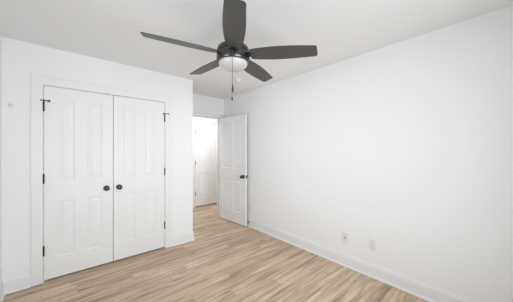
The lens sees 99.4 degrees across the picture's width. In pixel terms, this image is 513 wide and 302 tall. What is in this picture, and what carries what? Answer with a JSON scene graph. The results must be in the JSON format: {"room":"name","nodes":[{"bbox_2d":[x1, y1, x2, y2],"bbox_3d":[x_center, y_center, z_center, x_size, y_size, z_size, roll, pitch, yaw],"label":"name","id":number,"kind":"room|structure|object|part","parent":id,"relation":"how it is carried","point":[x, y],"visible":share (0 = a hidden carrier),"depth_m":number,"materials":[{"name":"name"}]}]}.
{"room":"empty bedroom","nodes":[
{"label":"empty bedroom","id":0,"kind":"room"},
{"bbox_2d":[0,35,1,281],"bbox_3d":[-1.712,0.138,1.166,0.120,2.450,5.850,0,0,-41],"label":"wall","id":1,"kind":"structure","parent":0,"point":[0,35],"depth_m":2.03,"materials":[{"name":"white paint"}]},
{"bbox_2d":[0,280,4,301],"bbox_3d":[-1.110,1.293,0.590,0.027,0.140,3.950,0,0,-41],"label":"baseboard","id":2,"kind":"structure","parent":1,"relation":"attached to","point":[2,294],"depth_m":2.01,"materials":[{"name":"white paint"}]},
{"bbox_2d":[2,37,192,279],"bbox_3d":[-1.946,0.138,2.982,1.920,2.450,0.750,0,0,-41],"label":"wall","id":3,"kind":"structure","parent":0,"point":[20,59],"depth_m":2.20,"materials":[{"name":"white paint"}]},
{"bbox_2d":[40,86,112,279],"bbox_3d":[-1.977,0.331,2.435,0.630,2.025,0.097,0,0,-41],"label":"door","id":4,"kind":"structure","parent":3,"relation":"in","point":[78,125],"depth_m":2.43,"materials":[{"name":"white paint"}]},
{"bbox_2d":[2,231,194,294],"bbox_3d":[-1.927,1.293,2.980,1.947,0.140,0.777,0,0,-41],"label":"baseboard","id":5,"kind":"structure","parent":3,"relation":"attached to","point":[20,282],"depth_m":2.16,"materials":[{"name":"white paint"}]},
{"bbox_2d":[31,74,171,286],"bbox_3d":[-1.783,0.294,2.696,1.402,2.137,0.135,0,0,-41],"label":"trim","id":6,"kind":"structure","parent":3,"relation":"attached to","point":[38,82],"depth_m":2.25,"materials":[{"name":"white paint"}]},
{"bbox_2d":[113,95,168,260],"bbox_3d":[-1.489,0.331,2.862,0.656,2.025,0.097,0,0,-41],"label":"door","id":7,"kind":"structure","parent":3,"relation":"in","point":[138,124],"depth_m":2.83,"materials":[{"name":"white paint"}]},
{"bbox_2d":[193,117,216,120],"bbox_3d":[-2.193,0.138,4.965,4.160,2.450,0.500,0,0,-41],"label":"wall","id":8,"kind":"structure","parent":0,"point":[193,117],"depth_m":5.42,"materials":[{"name":"white paint"}]},
{"bbox_2d":[193,119,216,207],"bbox_3d":[-1.224,0.294,5.550,0.954,2.137,0.135,0,0,-41],"label":"trim","id":9,"kind":"structure","parent":8,"relation":"attached to","point":[194,120],"depth_m":5.23,"materials":[{"name":"white paint"}]},
{"bbox_2d":[195,123,216,206],"bbox_3d":[-1.186,0.333,5.496,0.779,2.021,0.104,0,0,-41],"label":"door","id":10,"kind":"structure","parent":8,"relation":"in","point":[205,134],"depth_m":5.44,"materials":[{"name":"white paint"}]},
{"bbox_2d":[193,94,223,114],"bbox_3d":[-1.388,0.138,4.045,4.160,2.450,0.115,0,0,-41],"label":"wall","id":11,"kind":"structure","parent":0,"point":[201,103],"depth_m":4.34,"materials":[{"name":"white paint"}]},
{"bbox_2d":[193,111,223,215],"bbox_3d":[-1.108,0.299,4.290,1.004,2.127,0.145,0,0,-41],"label":"trim","id":12,"kind":"structure","parent":11,"relation":"attached to","point":[199,114],"depth_m":4.54,"materials":[{"name":"white paint"}]},
{"bbox_2d":[219,114,247,225],"bbox_3d":[-0.472,0.344,4.197,0.834,2.013,0.174,0,0,45],"label":"door","id":13,"kind":"structure","parent":11,"relation":"in","point":[233,176],"depth_m":4.14,"materials":[{"name":"white paint"}]},
{"bbox_2d":[2,203,428,301],"bbox_3d":[-0.266,1.423,2.764,4.400,0.120,6.350,0,0,-41],"label":"floor","id":14,"kind":"structure","parent":0,"point":[226,260],"depth_m":2.38,"materials":[{"name":"brown wood"}]},
{"bbox_2d":[0,0,512,98],"bbox_3d":[-0.266,-1.147,2.764,4.400,0.120,6.350,0,0,-41],"label":"ceiling","id":15,"kind":"structure","parent":0,"point":[109,30],"depth_m":1.92,"materials":[{"name":"white paint"}]},
{"bbox_2d":[140,0,317,99],"bbox_3d":[-0.227,-0.734,1.798,1.284,0.706,1.244,0,0,-41],"label":"ceiling fan","id":16,"kind":"object","parent":15,"relation":"hanging from","point":[232,55],"visible":1,"depth_m":1.65,"materials":[{"name":"grey"}]},
{"bbox_3d":[-0.558,-0.793,1.600,0.524,0.006,0.150,2,13,-25],"label":"blade","id":17,"kind":"part","parent":16,"relation":"part of","materials":[{"name":"black wood"}]},
{"bbox_3d":[-0.467,-0.789,2.068,0.150,0.006,0.524,-15,12,-42],"label":"blade","id":18,"kind":"part","parent":16,"relation":"part of","materials":[{"name":"black wood"}]},
{"bbox_3d":[-0.140,-0.779,1.369,0.150,0.006,0.524,15,-2,-7],"label":"blade","id":19,"kind":"part","parent":16,"relation":"part of","materials":[{"name":"black wood"}]},
{"bbox_3d":[0.007,-0.772,2.127,0.150,0.006,0.524,-13,-7,28],"label":"blade","id":20,"kind":"part","parent":16,"relation":"part of","materials":[{"name":"black wood"}]},
{"bbox_3d":[0.208,-0.766,1.694,0.524,0.006,0.150,2,-13,11],"label":"blade","id":21,"kind":"part","parent":16,"relation":"part of","materials":[{"name":"black wood"}]},
{"bbox_2d":[224,5,512,301],"bbox_3d":[0.946,0.138,2.809,0.120,2.450,4.820,0,0,-41],"label":"wall","id":22,"kind":"structure","parent":0,"point":[406,146],"depth_m":2.11,"materials":[{"name":"white paint"}]},
{"bbox_2d":[342,232,347,243],"bbox_3d":[1.051,1.033,2.588,0.014,0.118,0.072,0,0,-41],"label":"wall plate","id":23,"kind":"object","parent":22,"relation":"attached to","point":[344,235],"visible":1,"depth_m":2.59,"materials":[{"name":"white plastic"}]},
{"bbox_2d":[247,218,474,301],"bbox_3d":[0.851,1.293,2.805,0.027,0.140,4.700,0,0,-41],"label":"baseboard","id":24,"kind":"structure","parent":22,"relation":"attached to","point":[430,293],"depth_m":2.38,"materials":[{"name":"white paint"}]},
{"bbox_2d":[369,239,375,250],"bbox_3d":[1.255,1.018,2.358,0.009,0.118,0.072,0,0,-41],"label":"wall outlet","id":25,"kind":"object","parent":22,"relation":"attached to","point":[372,243],"visible":1,"depth_m":2.35,"materials":[{"name":"white plastic"}]}
]}

